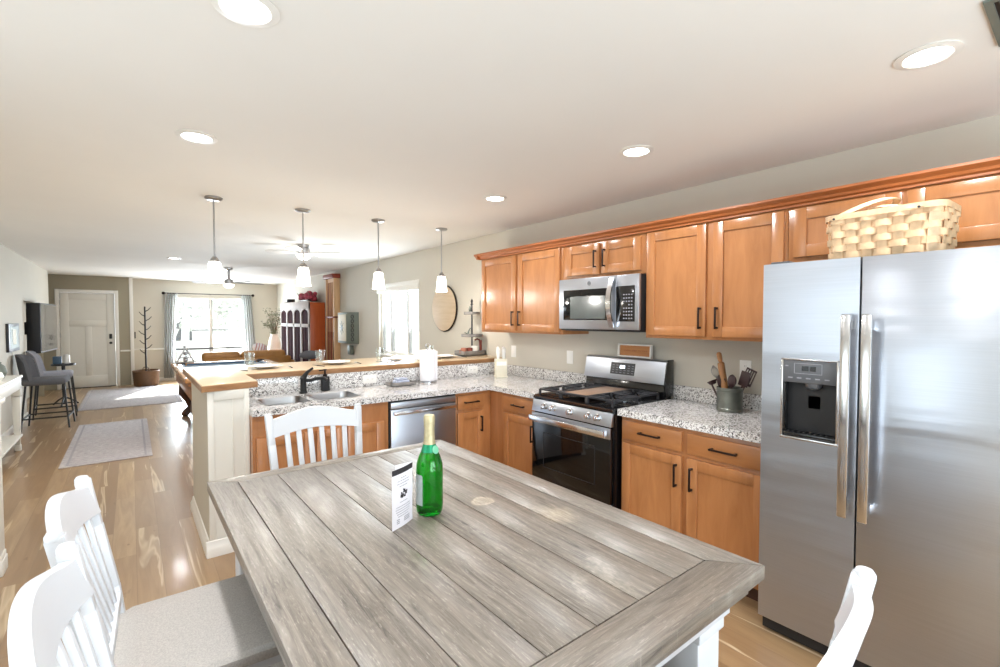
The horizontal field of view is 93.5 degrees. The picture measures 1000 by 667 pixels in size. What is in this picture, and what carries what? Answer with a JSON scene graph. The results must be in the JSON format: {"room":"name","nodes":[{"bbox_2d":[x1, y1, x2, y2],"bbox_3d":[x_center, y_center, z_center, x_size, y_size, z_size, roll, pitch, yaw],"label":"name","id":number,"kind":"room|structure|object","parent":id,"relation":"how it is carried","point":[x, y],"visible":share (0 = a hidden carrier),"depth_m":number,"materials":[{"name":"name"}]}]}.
{"room":"kitchen","nodes":[
{"label":"kitchen","id":0,"kind":"room"},
{"bbox_2d":[0,244,48,434],"bbox_3d":[-4.459,0.176,3.372,0.340,2.440,14.600,-1,2,-38],"label":"wall","id":1,"kind":"structure","parent":0,"point":[22,281],"depth_m":6.53,"materials":[{"name":"beige paint"}]},
{"bbox_2d":[5,323,19,352],"bbox_3d":[-6.504,0.051,6.277,0.034,0.370,0.700,-1,2,-38],"label":"framed picture","id":2,"kind":"object","parent":1,"relation":"attached to","point":[12,330],"visible":1,"depth_m":6.17,"materials":[{"name":"metal"}]},
{"bbox_2d":[1,412,27,435],"bbox_3d":[-4.057,1.353,3.183,0.014,0.100,9.950,-1,2,-38],"label":"baseboard","id":3,"kind":"structure","parent":1,"relation":"attached to","point":[9,431],"depth_m":6.05,"materials":[{"name":"white paint"}]},
{"bbox_2d":[24,303,57,352],"bbox_3d":[-7.626,-0.095,7.606,0.494,0.780,1.150,-1,2,-34],"label":"television","id":4,"kind":"object","parent":1,"relation":"attached to","point":[40,326],"visible":0.72,"depth_m":7.31,"materials":[{"name":"plastic"}]},
{"bbox_2d":[29,353,43,396],"bbox_3d":[-9.365,-0.010,9.409,0.400,2.440,1.040,-1,2,-38],"label":"wall","id":5,"kind":"structure","parent":0,"point":[41,388],"depth_m":9.13,"materials":[{"name":"beige paint"}]},
{"bbox_2d":[43,274,130,390],"bbox_3d":[-9.113,-0.035,10.204,1.780,2.440,0.100,-1,2,-38],"label":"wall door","id":6,"kind":"structure","parent":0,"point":[55,281],"depth_m":10.46,"materials":[{"name":"beige paint"}]},
{"bbox_2d":[54,289,119,389],"bbox_3d":[-8.992,0.116,10.273,1.040,2.135,0.148,-1,2,-38],"label":"door","id":7,"kind":"structure","parent":6,"relation":"attached to","point":[88,320],"depth_m":10.28,"materials":[{"name":"white paint"}]},
{"bbox_2d":[132,279,277,376],"bbox_3d":[-7.323,-0.086,11.875,3.180,2.440,0.320,-1,2,-38],"label":"wall","id":8,"kind":"structure","parent":0,"point":[147,293],"depth_m":11.33,"materials":[{"name":"beige paint"}]},
{"bbox_2d":[129,278,134,384],"bbox_3d":[-8.390,-0.050,10.712,0.065,2.440,0.032,-1,2,-38],"label":"door frame","id":9,"kind":"structure","parent":8,"relation":"attached to","point":[130,279],"depth_m":10.70,"materials":[{"name":"white paint"}]},
{"bbox_2d":[162,292,253,296],"bbox_3d":[-7.306,-0.986,11.850,1.996,0.070,0.133,-1,2,-38],"label":"curtain rod","id":10,"kind":"object","parent":8,"relation":"attached to","point":[252,295],"visible":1,"depth_m":11.78,"materials":[{"name":"black metal"}]},
{"bbox_2d":[164,292,176,377],"bbox_3d":[-7.943,0.043,11.341,0.300,2.055,0.064,-1,2,-38],"label":"curtain","id":11,"kind":"object","parent":10,"relation":"hanging from","point":[170,299],"visible":0.99,"depth_m":11.33,"materials":[{"name":"white fabric"}]},
{"bbox_2d":[241,295,255,350],"bbox_3d":[-6.594,0.010,12.399,0.390,2.055,0.064,-1,2,-38],"label":"curtain","id":12,"kind":"object","parent":10,"relation":"hanging from","point":[248,333],"visible":0.63,"depth_m":12.36,"materials":[{"name":"white fabric"}]},
{"bbox_2d":[175,297,242,362],"bbox_3d":[-7.344,-0.089,11.966,1.680,1.660,0.150,-1,2,-38],"label":"window","id":13,"kind":"structure","parent":8,"relation":"in","point":[210,347],"depth_m":11.96,"materials":[{"name":"white paint"}]},
{"bbox_2d":[190,362,487,558],"bbox_3d":[-1.032,0.849,4.179,2.817,1.045,0.996,-1,2,-38],"label":"wall","id":14,"kind":"structure","parent":0,"point":[220,419],"depth_m":3.04,"materials":[{"name":"beige paint"}]},
{"bbox_2d":[182,354,501,392],"bbox_3d":[-1.141,0.423,4.292,2.823,0.290,1.343,-1,2,-38],"label":"bar","id":15,"kind":"object","parent":14,"relation":"on","point":[211,378],"visible":0.73,"depth_m":3.90,"materials":[{"name":"brown wood"}]},
{"bbox_2d":[247,364,281,368],"bbox_3d":[-1.958,0.271,3.914,0.262,0.032,0.262,-1,2,-38],"label":"dinner plate","id":16,"kind":"object","parent":15,"relation":"on","point":[259,366],"visible":1,"depth_m":3.88,"materials":[{"name":"white ceramic"}]},
{"bbox_2d":[321,360,350,363],"bbox_3d":[-1.494,0.260,4.278,0.262,0.032,0.262,-1,2,-38],"label":"dinner plate","id":17,"kind":"object","parent":15,"relation":"on","point":[329,361],"visible":1,"depth_m":4.25,"materials":[{"name":"white ceramic"}]},
{"bbox_2d":[454,299,485,355],"bbox_3d":[-0.336,-0.074,5.279,0.291,0.638,0.242,-1,2,-38],"label":"tiered tray","id":18,"kind":"object","parent":15,"relation":"on","point":[482,352],"visible":0.88,"depth_m":5.23,"materials":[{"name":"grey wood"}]},
{"bbox_2d":[454,350,485,355],"bbox_3d":[-0.336,0.217,5.288,0.290,0.055,0.200,-1,2,-38],"label":"tray","id":19,"kind":"object","parent":18,"relation":"on","point":[483,352],"depth_m":5.21,"materials":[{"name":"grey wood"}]},
{"bbox_2d":[249,362,586,396],"bbox_3d":[-0.576,0.404,3.792,2.559,0.129,1.245,-1,2,-38],"label":"backsplash","id":20,"kind":"structure","parent":14,"relation":"attached to","point":[279,385],"depth_m":4.21,"materials":[{"name":"stone"}]},
{"bbox_2d":[0,380,824,666],"bbox_3d":[-3.160,1.390,5.205,5.120,0.100,16.020,-1,2,-38],"label":"floor","id":21,"kind":"structure","parent":0,"point":[144,503],"depth_m":3.54,"materials":[{"name":"brown wood"}]},
{"bbox_2d":[0,397,7,576],"bbox_3d":[-2.989,0.901,2.730,0.163,1.030,0.160,-1,2,-38],"label":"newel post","id":22,"kind":"object","parent":21,"relation":"on","point":[3,555],"visible":1,"depth_m":2.78,"materials":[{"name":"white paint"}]},
{"bbox_2d":[0,375,22,457],"bbox_3d":[-5.161,0.923,4.796,0.255,0.860,1.370,-1,2,-38],"label":"console table","id":23,"kind":"object","parent":21,"relation":"on","point":[11,384],"visible":0.88,"depth_m":5.25,"materials":[{"name":"wood"}]},
{"bbox_2d":[1,434,22,457],"bbox_3d":[-5.161,1.180,4.804,0.235,0.025,1.310,-1,2,-38],"label":"shelf","id":24,"kind":"object","parent":23,"relation":"attached to","point":[8,441],"depth_m":5.05,"materials":[{"name":"wood"}]},
{"bbox_2d":[15,354,75,431],"bbox_3d":[-6.310,0.790,6.516,0.562,1.021,0.478,-1,2,-35],"label":"counter stool","id":25,"kind":"object","parent":21,"relation":"on","point":[26,365],"visible":0.99,"depth_m":6.43,"materials":[{"name":"grey fabric"}]},
{"bbox_2d":[25,351,77,417],"bbox_3d":[-6.908,0.767,7.253,0.562,1.021,0.478,-2,2,-41],"label":"counter stool","id":26,"kind":"object","parent":21,"relation":"on","point":[36,357],"visible":0.64,"depth_m":7.21,"materials":[{"name":"grey fabric"}]},
{"bbox_2d":[51,363,78,405],"bbox_3d":[-7.503,0.877,8.101,0.348,0.724,0.358,-1,2,-38],"label":"bistro table","id":27,"kind":"object","parent":21,"relation":"on","point":[62,365],"visible":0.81,"depth_m":8.09,"materials":[{"name":"metal"}]},
{"bbox_2d":[58,418,152,468],"bbox_3d":[-4.859,1.315,5.878,0.760,0.010,2.420,-1,2,-38],"label":"rug","id":28,"kind":"object","parent":21,"relation":"on","point":[97,443],"visible":1,"depth_m":5.63,"materials":[{"name":"fabric"}]},
{"bbox_2d":[78,384,182,410],"bbox_3d":[-7.162,1.213,9.166,1.440,0.010,2.800,-1,2,-38],"label":"rug","id":29,"kind":"object","parent":21,"relation":"on","point":[160,394],"visible":0.87,"depth_m":8.93,"materials":[{"name":"fabric"}]},
{"bbox_2d":[7,541,284,666],"bbox_3d":[-0.537,0.938,0.893,0.519,1.073,0.454,-1,2,-37],"label":"dining chair","id":30,"kind":"object","parent":21,"relation":"on","point":[41,611],"visible":0.93,"depth_m":0.81,"materials":[{"name":"white paint"}]},
{"bbox_2d":[269,661,284,666],"bbox_3d":[-0.498,0.821,0.919,0.420,0.042,0.430,-1,2,-37],"label":"seat cushion","id":31,"kind":"object","parent":30,"relation":"on","point":[280,664],"depth_m":1.13,"materials":[{"name":"fabric"}]},
{"bbox_2d":[132,367,159,386],"bbox_3d":[-7.984,0.969,10.612,0.508,0.409,0.508,-1,2,-38],"label":"wicker basket","id":32,"kind":"object","parent":21,"relation":"on","point":[141,378],"visible":0.98,"depth_m":10.44,"materials":[{"name":"wicker"}]},
{"bbox_2d":[139,307,151,370],"bbox_3d":[-7.984,0.278,10.591,0.251,1.769,0.240,-1,2,-38],"label":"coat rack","id":33,"kind":"object","parent":32,"relation":"in","point":[145,310],"visible":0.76,"depth_m":10.57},
{"bbox_2d":[43,475,282,666],"bbox_3d":[-0.857,0.926,1.279,0.519,1.073,0.454,-1,2,-36],"label":"dining chair","id":34,"kind":"object","parent":21,"relation":"on","point":[221,623],"visible":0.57,"depth_m":1.23,"materials":[{"name":"white paint"}]},
{"bbox_2d":[114,574,278,666],"bbox_3d":[-0.817,0.809,1.304,0.420,0.042,0.430,-1,2,-36],"label":"seat cushion","id":35,"kind":"object","parent":34,"relation":"on","point":[221,623],"depth_m":1.25,"materials":[{"name":"fabric"}]},
{"bbox_2d":[171,359,277,415],"bbox_3d":[-3.880,0.893,6.869,1.380,0.824,2.450,-1,2,-38],"label":"pool table","id":36,"kind":"object","parent":21,"relation":"on","point":[185,391],"visible":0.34,"depth_m":7.26,"materials":[{"name":"wood"}]},
{"bbox_2d":[176,346,194,362],"bbox_3d":[-4.993,0.331,7.460,0.261,0.282,0.070,-1,2,-38],"label":"ornament","id":37,"kind":"object","parent":36,"relation":"on","point":[185,359],"visible":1,"depth_m":7.45,"materials":[{"name":"silver metal"}]},
{"bbox_2d":[198,349,294,362],"bbox_3d":[-5.398,0.772,9.998,1.780,0.840,0.850,-1,2,-38],"label":"leather sofa","id":38,"kind":"object","parent":21,"relation":"on","point":[279,356],"visible":0.38,"depth_m":9.67,"materials":[{"name":"brown leather"}]},
{"bbox_2d":[201,351,239,360],"bbox_3d":[-5.617,0.468,9.467,0.670,0.200,0.240,-1,2,-38],"label":"cushion","id":39,"kind":"object","parent":38,"relation":"on","point":[227,355],"depth_m":9.36,"materials":[{"name":"beige leather"}]},
{"bbox_2d":[252,343,266,349],"bbox_3d":[-5.146,0.306,10.069,0.290,0.216,0.120,-1,2,-38],"label":"striped pillow","id":40,"kind":"object","parent":38,"relation":"on","point":[257,346],"visible":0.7,"depth_m":10.03,"materials":[{"name":"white fabric"}]},
{"bbox_2d":[240,349,285,356],"bbox_3d":[-5.010,0.454,9.944,0.865,0.200,0.240,-1,2,-38],"label":"cushion","id":41,"kind":"object","parent":38,"relation":"on","point":[254,353],"depth_m":9.86,"materials":[{"name":"beige leather"}]},
{"bbox_2d":[261,308,280,349],"bbox_3d":[-5.710,0.227,11.881,0.591,1.814,0.418,-1,2,-38],"label":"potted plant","id":42,"kind":"object","parent":21,"relation":"on","point":[274,343],"visible":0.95,"depth_m":11.82,"materials":[{"name":"green plant"}]},
{"bbox_2d":[280,301,325,361],"bbox_3d":[-4.429,0.242,10.488,0.332,1.870,2.250,-1,2,-38],"label":"display cabinet","id":43,"kind":"object","parent":21,"relation":"on","point":[302,322],"visible":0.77,"depth_m":9.86,"materials":[{"name":"orange wood"}]},
{"bbox_2d":[297,291,317,301],"bbox_3d":[-4.113,-0.789,10.025,0.275,0.219,0.910,-1,2,-38],"label":"flower arrangement","id":44,"kind":"object","parent":43,"relation":"on","point":[310,296],"visible":0.93,"depth_m":9.74,"materials":[{"name":"red plant"}]},
{"bbox_2d":[300,350,319,358],"bbox_3d":[-3.592,0.768,8.523,0.666,0.940,0.599,-1,2,-38],"label":"armchair","id":45,"kind":"object","parent":21,"relation":"on","point":[310,354],"visible":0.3,"depth_m":8.32,"materials":[{"name":"fabric"}]},
{"bbox_2d":[264,403,362,469],"bbox_3d":[-0.760,0.899,2.126,0.454,1.073,0.519,-1,2,-38],"label":"dining chair","id":46,"kind":"object","parent":21,"relation":"on","point":[309,417],"visible":0.32,"depth_m":2.27,"materials":[{"name":"white paint"}]},
{"bbox_2d":[249,402,387,473],"bbox_3d":[-1.402,0.955,3.552,0.938,0.872,0.600,-1,2,-38],"label":"base cabinet","id":47,"kind":"object","parent":21,"relation":"on","point":[375,415],"visible":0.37,"depth_m":3.29,"materials":[{"name":"brown wood"}]},
{"bbox_2d":[249,362,586,416],"bbox_3d":[-0.576,0.425,3.793,2.559,0.172,1.245,-1,2,-38],"label":"countertop","id":48,"kind":"structure","parent":47,"relation":"on","point":[523,381],"depth_m":3.98,"materials":[{"name":"stone"}]},
{"bbox_2d":[256,391,360,405],"bbox_3d":[-1.412,0.578,3.494,0.678,0.204,0.338,-1,2,-38],"label":"double sink","id":49,"kind":"object","parent":48,"relation":"in","point":[339,394],"visible":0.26,"depth_m":3.56,"materials":[{"name":"silver metal"}]},
{"bbox_2d":[299,367,327,393],"bbox_3d":[-1.466,0.368,3.708,0.228,0.206,0.060,0,2,-3],"label":"kitchen faucet","id":50,"kind":"object","parent":48,"relation":"on","point":[303,379],"visible":1,"depth_m":3.69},
{"bbox_2d":[319,369,329,390],"bbox_3d":[-1.432,0.378,3.822,0.083,0.178,0.050,-1,2,-38],"label":"soap dispenser","id":51,"kind":"object","parent":48,"relation":"on","point":[325,385],"visible":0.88,"depth_m":3.81,"materials":[{"name":"black"}]},
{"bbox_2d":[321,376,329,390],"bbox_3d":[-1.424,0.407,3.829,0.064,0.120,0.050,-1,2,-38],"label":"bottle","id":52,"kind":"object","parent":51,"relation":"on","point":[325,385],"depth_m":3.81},
{"bbox_2d":[363,374,375,383],"bbox_3d":[-1.138,0.398,4.112,0.120,0.075,0.008,-1,2,-38],"label":"wall outlet","id":53,"kind":"object","parent":48,"relation":"attached to","point":[367,379],"visible":1,"depth_m":4.11,"materials":[{"name":"white plastic"}]},
{"bbox_2d":[386,380,415,386],"bbox_3d":[-0.871,0.440,4.137,0.230,0.035,0.130,-1,2,-35],"label":"soap tray","id":54,"kind":"object","parent":48,"relation":"on","point":[411,382],"visible":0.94,"depth_m":4.09,"materials":[{"name":"grey wood"}]},
{"bbox_2d":[419,343,437,382],"bbox_3d":[-0.670,0.270,4.354,0.170,0.361,0.170,-1,2,-38],"label":"paper towel holder","id":55,"kind":"object","parent":48,"relation":"on","point":[428,358],"visible":1,"depth_m":4.29,"materials":[{"name":"paper"}]},
{"bbox_2d":[494,346,507,377],"bbox_3d":[0.008,0.285,4.746,0.124,0.307,0.110,0,2,-9],"label":"knife block","id":56,"kind":"object","parent":48,"relation":"on","point":[500,364],"visible":1,"depth_m":4.70,"materials":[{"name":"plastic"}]},
{"bbox_2d":[388,394,456,448],"bbox_3d":[-0.767,0.943,3.997,0.600,0.868,0.613,-1,2,-38],"label":"dishwasher","id":57,"kind":"object","parent":21,"relation":"on","point":[405,417],"visible":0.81,"depth_m":3.74,"materials":[{"name":"metal"}]},
{"bbox_2d":[455,390,489,458],"bbox_3d":[-0.396,0.931,4.321,0.365,0.872,0.630,-1,2,-38],"label":"base cabinet","id":58,"kind":"object","parent":21,"relation":"on","point":[472,412],"visible":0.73,"depth_m":4.10,"materials":[{"name":"brown wood"}]},
{"bbox_2d":[207,439,764,666],"bbox_3d":[-0.218,1.006,1.452,0.994,0.900,1.528,-1,2,-38],"label":"dining table","id":59,"kind":"object","parent":21,"relation":"on","point":[516,568],"visible":0.88,"depth_m":1.13,"materials":[{"name":"grey wood"}]},
{"bbox_2d":[392,462,411,531],"bbox_3d":[-0.283,0.472,1.369,0.051,0.172,0.088,0,2,-7],"label":"menu card","id":60,"kind":"object","parent":59,"relation":"on","point":[402,474],"visible":1,"depth_m":1.36,"materials":[{"name":"white paper"}]},
{"bbox_2d":[416,414,442,515],"bbox_3d":[-0.218,0.402,1.454,0.083,0.307,0.083,-1,2,-38],"label":"bottle","id":61,"kind":"object","parent":59,"relation":"on","point":[429,465],"visible":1,"depth_m":1.43,"materials":[{"name":"green glass"}]},
{"bbox_2d":[490,390,533,474],"bbox_3d":[0.324,0.937,4.144,0.650,0.872,0.640,-1,2,-38],"label":"base cabinet","id":62,"kind":"object","parent":21,"relation":"on","point":[510,424],"visible":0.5,"depth_m":3.97,"materials":[{"name":"brown wood"}]},
{"bbox_2d":[529,354,673,509],"bbox_3d":[0.740,0.791,3.545,0.760,1.200,0.776,-1,2,-38],"label":"gas range","id":63,"kind":"object","parent":21,"relation":"on","point":[577,438],"visible":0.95,"depth_m":3.38,"materials":[{"name":"metal"}]},
{"bbox_2d":[567,386,626,395],"bbox_3d":[0.730,0.436,3.534,0.498,0.014,0.224,-1,2,-38],"label":"board","id":64,"kind":"object","parent":63,"relation":"on","point":[605,389],"visible":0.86,"depth_m":3.54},
{"bbox_2d":[533,387,670,413],"bbox_3d":[0.760,0.489,3.558,0.672,0.033,0.766,-1,2,-38],"label":"cooktop","id":65,"kind":"object","parent":63,"relation":"in","point":[594,406],"depth_m":3.36,"materials":[{"name":"metal"}]},
{"bbox_2d":[617,343,652,358],"bbox_3d":[1.058,0.136,3.690,0.034,0.106,0.310,-1,2,-38],"label":"wooden sign","id":66,"kind":"object","parent":63,"relation":"on","point":[624,350],"visible":1,"depth_m":3.68,"materials":[{"name":"white paint"}]},
{"bbox_2d":[621,416,760,600],"bbox_3d":[1.298,0.975,2.904,0.650,0.872,0.915,-1,2,-38],"label":"base cabinet","id":67,"kind":"object","parent":21,"relation":"on","point":[705,487],"visible":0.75,"depth_m":2.67,"materials":[{"name":"brown wood"}]},
{"bbox_2d":[617,385,761,443],"bbox_3d":[1.318,0.467,2.907,0.674,0.143,0.930,-1,2,-38],"label":"countertop","id":68,"kind":"structure","parent":67,"relation":"on","point":[691,408],"depth_m":2.91,"materials":[{"name":"stone"}]},
{"bbox_2d":[716,385,742,412],"bbox_3d":[1.463,0.417,2.993,0.156,0.152,0.156,-1,2,-38],"label":"utensil crock","id":69,"kind":"object","parent":68,"relation":"on","point":[729,400],"visible":0.94,"depth_m":2.93,"materials":[{"name":"grey metal"}]},
{"bbox_2d":[716,352,727,387],"bbox_3d":[1.441,0.300,3.033,0.042,0.359,0.093,-1,2,-38],"label":"rolling pin","id":70,"kind":"object","parent":69,"relation":"in","point":[721,365],"visible":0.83,"depth_m":3.02,"materials":[{"name":"brown wood"}]},
{"bbox_2d":[727,375,736,388],"bbox_3d":[1.461,0.369,2.962,0.020,0.221,0.055,-1,2,-38],"label":"serving spoon","id":71,"kind":"object","parent":69,"relation":"in","point":[732,380],"visible":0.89,"depth_m":2.95,"materials":[{"name":"plastic"}]},
{"bbox_2d":[738,370,750,388],"bbox_3d":[1.518,0.356,2.938,0.012,0.250,0.101,-1,2,-38],"label":"spatula","id":72,"kind":"object","parent":69,"relation":"in","point":[744,378],"visible":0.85,"depth_m":2.92,"materials":[{"name":"plastic"}]},
{"bbox_2d":[743,367,756,390],"bbox_3d":[1.532,0.345,2.936,0.012,0.273,0.140,-1,2,-38],"label":"slotted turner","id":73,"kind":"object","parent":69,"relation":"in","point":[748,369],"visible":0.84,"depth_m":2.91,"materials":[{"name":"plastic"}]},
{"bbox_2d":[817,565,876,666],"bbox_3d":[0.332,0.939,0.856,0.454,1.073,0.519,-2,2,-43],"label":"dining chair","id":74,"kind":"object","parent":21,"relation":"on","point":[853,619],"visible":0.97,"depth_m":0.69,"materials":[{"name":"white paint"}]},
{"bbox_2d":[758,245,999,666],"bbox_3d":[1.799,0.546,2.104,0.803,1.755,0.910,-1,2,-38],"label":"refrigerator","id":75,"kind":"object","parent":21,"relation":"on","point":[880,406],"visible":0.99,"depth_m":1.87,"materials":[{"name":"metal"}]},
{"bbox_2d":[825,197,960,259],"bbox_3d":[1.648,-0.446,1.990,0.277,0.255,0.410,-1,2,-35],"label":"basket","id":76,"kind":"object","parent":75,"relation":"on","point":[937,228],"visible":0.91,"depth_m":1.89,"materials":[{"name":"wicker"}]},
{"bbox_2d":[0,0,999,284],"bbox_3d":[-3.160,-1.149,5.127,5.120,0.100,16.020,-1,2,-38],"label":"ceiling","id":77,"kind":"structure","parent":0,"point":[407,114],"depth_m":2.14,"materials":[{"name":"paint"}]},
{"bbox_2d":[175,129,217,143],"bbox_3d":[-1.560,-1.010,2.419,0.188,0.009,0.188,-1,2,-38],"label":"recessed light","id":78,"kind":"object","parent":77,"relation":"in","point":[195,136],"visible":1,"depth_m":2.41,"materials":[{"name":"white paint"}]},
{"bbox_2d":[204,195,223,282],"bbox_3d":[-2.215,-0.725,3.643,0.124,0.655,0.124,-1,2,-38],"label":"pendant lamp","id":79,"kind":"object","parent":77,"relation":"hanging from","point":[214,270],"visible":1,"depth_m":3.62,"materials":[{"name":"glass"}]},
{"bbox_2d":[192,267,263,287],"bbox_3d":[-4.955,-1.023,8.678,1.172,0.370,1.125,2,2,43],"label":"ceiling fan","id":80,"kind":"object","parent":77,"relation":"hanging from","point":[228,282],"visible":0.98,"depth_m":8.59,"materials":[{"name":"silver metal"}]},
{"bbox_2d":[210,0,279,27],"bbox_3d":[-0.766,-0.979,1.416,0.188,0.009,0.188,-1,2,-38],"label":"recessed light","id":81,"kind":"object","parent":77,"relation":"in","point":[252,13],"visible":1,"depth_m":1.43,"materials":[{"name":"white paint"}]},
{"bbox_2d":[295,208,310,285],"bbox_3d":[-1.696,-0.738,4.051,0.124,0.655,0.124,-1,2,-38],"label":"pendant lamp","id":82,"kind":"object","parent":77,"relation":"hanging from","point":[303,275],"visible":1,"depth_m":4.02,"materials":[{"name":"glass"}]},
{"bbox_2d":[265,244,340,259],"bbox_3d":[-2.490,-1.029,5.962,0.721,0.190,0.721,2,2,42],"label":"ceiling fan","id":83,"kind":"object","parent":77,"relation":"hanging from","point":[298,248],"visible":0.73,"depth_m":5.91,"materials":[{"name":"silver metal"}]},
{"bbox_2d":[371,219,384,289],"bbox_3d":[-1.157,-0.751,4.474,0.124,0.655,0.124,-1,2,-38],"label":"pendant lamp","id":84,"kind":"object","parent":77,"relation":"hanging from","point":[378,279],"visible":1,"depth_m":4.44,"materials":[{"name":"glass"}]},
{"bbox_2d":[435,227,446,291],"bbox_3d":[-0.610,-0.764,4.902,0.124,0.655,0.124,-1,2,-38],"label":"pendant lamp","id":85,"kind":"object","parent":77,"relation":"hanging from","point":[441,286],"visible":1,"depth_m":4.87,"materials":[{"name":"glass"}]},
{"bbox_2d":[483,195,506,201],"bbox_3d":[-0.037,-1.048,3.652,0.188,0.009,0.188,-1,2,-38],"label":"recessed light","id":86,"kind":"object","parent":77,"relation":"in","point":[494,198],"visible":1,"depth_m":3.65,"materials":[{"name":"white paint"}]},
{"bbox_2d":[619,145,653,156],"bbox_3d":[0.762,-1.016,2.627,0.188,0.009,0.188,-1,2,-38],"label":"recessed light","id":87,"kind":"object","parent":77,"relation":"in","point":[635,150],"visible":1,"depth_m":2.61,"materials":[{"name":"white paint"}]},
{"bbox_2d":[893,40,963,69],"bbox_3d":[1.523,-0.987,1.674,0.188,0.009,0.188,-1,2,-38],"label":"recessed light","id":88,"kind":"object","parent":77,"relation":"in","point":[927,55],"visible":1,"depth_m":1.66,"materials":[{"name":"white paint"}]},
{"bbox_2d":[983,0,999,46],"bbox_3d":[1.651,-0.980,1.397,0.360,0.008,0.265,-1,2,-38],"label":"ceiling vent","id":89,"kind":"object","parent":77,"relation":"in","point":[992,7],"visible":1,"depth_m":1.44,"materials":[{"name":"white metal"}]},
{"bbox_2d":[277,114,999,398],"bbox_3d":[-1.186,0.073,6.715,0.100,2.440,15.820,-1,2,-38],"label":"wall","id":90,"kind":"structure","parent":0,"point":[694,359],"depth_m":3.92,"materials":[{"name":"beige paint"}]},
{"bbox_2d":[323,273,340,359],"bbox_3d":[-3.272,-0.272,9.149,0.155,1.740,0.560,-1,2,-38],"label":"cue rack","id":91,"kind":"object","parent":90,"relation":"attached to","point":[333,278],"visible":0.58,"depth_m":8.98,"materials":[{"name":"brown wood"}]},
{"bbox_2d":[329,283,330,359],"bbox_3d":[-3.305,-0.232,9.124,0.027,1.499,0.026,0,2,-16],"label":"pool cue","id":92,"kind":"object","parent":91,"relation":"on","point":[329,283],"visible":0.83,"depth_m":9.13,"materials":[{"name":"brown wood"}]},
{"bbox_2d":[338,312,358,343],"bbox_3d":[-2.763,-0.103,8.533,0.141,0.560,0.726,-1,2,-38],"label":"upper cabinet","id":93,"kind":"object","parent":90,"relation":"attached to","point":[348,322],"visible":1,"depth_m":8.37,"materials":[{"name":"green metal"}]},
{"bbox_2d":[377,279,419,356],"bbox_3d":[-1.515,-0.204,7.109,0.140,1.130,1.400,-1,2,-38],"label":"window","id":94,"kind":"structure","parent":90,"relation":"in","point":[408,286],"depth_m":7.28,"materials":[{"name":"white paint"}]},
{"bbox_2d":[432,285,457,331],"bbox_3d":[-0.709,-0.320,5.983,0.034,0.596,0.596,-1,2,-38],"label":"mirror","id":95,"kind":"object","parent":90,"relation":"attached to","point":[444,305],"visible":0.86,"depth_m":5.94,"materials":[{"name":"mirror"}]},
{"bbox_2d":[482,247,588,334],"bbox_3d":[0.276,-0.387,4.444,0.376,0.760,1.145,-1,2,-38],"label":"upper cabinet","id":96,"kind":"object","parent":90,"relation":"attached to","point":[520,292],"visible":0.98,"depth_m":4.28,"materials":[{"name":"brown wood"}]},
{"bbox_2d":[474,156,999,259],"bbox_3d":[1.097,-0.733,3.379,0.392,0.057,3.935,-1,2,-38],"label":"crown molding","id":97,"kind":"structure","parent":96,"relation":"attached to","point":[988,166],"depth_m":2.51,"materials":[{"name":"brown wood"}]},
{"bbox_2d":[563,233,646,279],"bbox_3d":[0.879,-0.588,3.670,0.376,0.310,0.800,-1,2,-38],"label":"upper cabinet","id":98,"kind":"object","parent":90,"relation":"attached to","point":[623,255],"visible":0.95,"depth_m":3.52,"materials":[{"name":"brown wood"}]},
{"bbox_2d":[559,273,645,331],"bbox_3d":[0.854,-0.223,3.642,0.453,0.409,0.767,-1,2,-38],"label":"microwave oven","id":99,"kind":"object","parent":98,"relation":"attached to","point":[616,303],"visible":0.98,"depth_m":3.47,"materials":[{"name":"metal"}]},
{"bbox_2d":[646,209,788,341],"bbox_3d":[1.404,-0.343,3.008,0.376,0.760,0.895,-1,2,-38],"label":"upper cabinet","id":100,"kind":"object","parent":90,"relation":"attached to","point":[705,281],"visible":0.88,"depth_m":2.89,"materials":[{"name":"brown wood"}]},
{"bbox_2d":[674,385,761,410],"bbox_3d":[1.576,0.439,3.108,0.020,0.100,0.930,-1,2,-38],"label":"backsplash","id":101,"kind":"structure","parent":90,"relation":"attached to","point":[705,395],"depth_m":3.27,"materials":[{"name":"stone"}]},
{"bbox_2d":[740,360,751,377],"bbox_3d":[1.606,0.235,3.074,0.008,0.120,0.075,-1,2,-38],"label":"wall outlet","id":102,"kind":"object","parent":90,"relation":"attached to","point":[744,364],"visible":0.6,"depth_m":3.07,"materials":[{"name":"white plastic"}]},
{"bbox_2d":[788,173,999,261],"bbox_3d":[2.009,-0.535,2.256,0.345,0.330,1.020,-1,2,-38],"label":"upper cabinet","id":103,"kind":"object","parent":90,"relation":"attached to","point":[978,198],"visible":0.48,"depth_m":2.09,"materials":[{"name":"brown wood"}]},
{"label":"outside","id":104,"kind":"structure","parent":0,"visible":0},
{"bbox_2d":[115,331,418,383],"bbox_3d":[-22.068,0.932,36.258,70.000,0.100,55.780,-1,2,-38],"label":"yard","id":105,"kind":"structure","parent":104,"point":[400,336],"depth_m":38.38,"materials":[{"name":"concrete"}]},
{"bbox_2d":[176,300,209,351],"bbox_3d":[-21.233,-1.686,30.333,4.500,5.500,6.800,-1,2,-38],"label":"neighbor house","id":106,"kind":"structure","parent":105,"relation":"on","point":[197,339],"depth_m":28.71,"materials":[{"name":"white"}]},
{"bbox_2d":[176,299,221,360],"bbox_3d":[-14.536,-1.233,21.590,3.066,5.151,3.127,0,2,8],"label":"tree","id":107,"kind":"object","parent":105,"relation":"on","point":[186,321],"visible":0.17,"depth_m":21.55,"materials":[{"name":"green plant"}]},
{"bbox_2d":[198,299,241,350],"bbox_3d":[-14.160,-0.848,24.445,2.859,4.208,2.747,0,2,-10],"label":"tree","id":108,"kind":"object","parent":105,"relation":"on","point":[226,311],"visible":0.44,"depth_m":24.14,"materials":[{"name":"green plant"}]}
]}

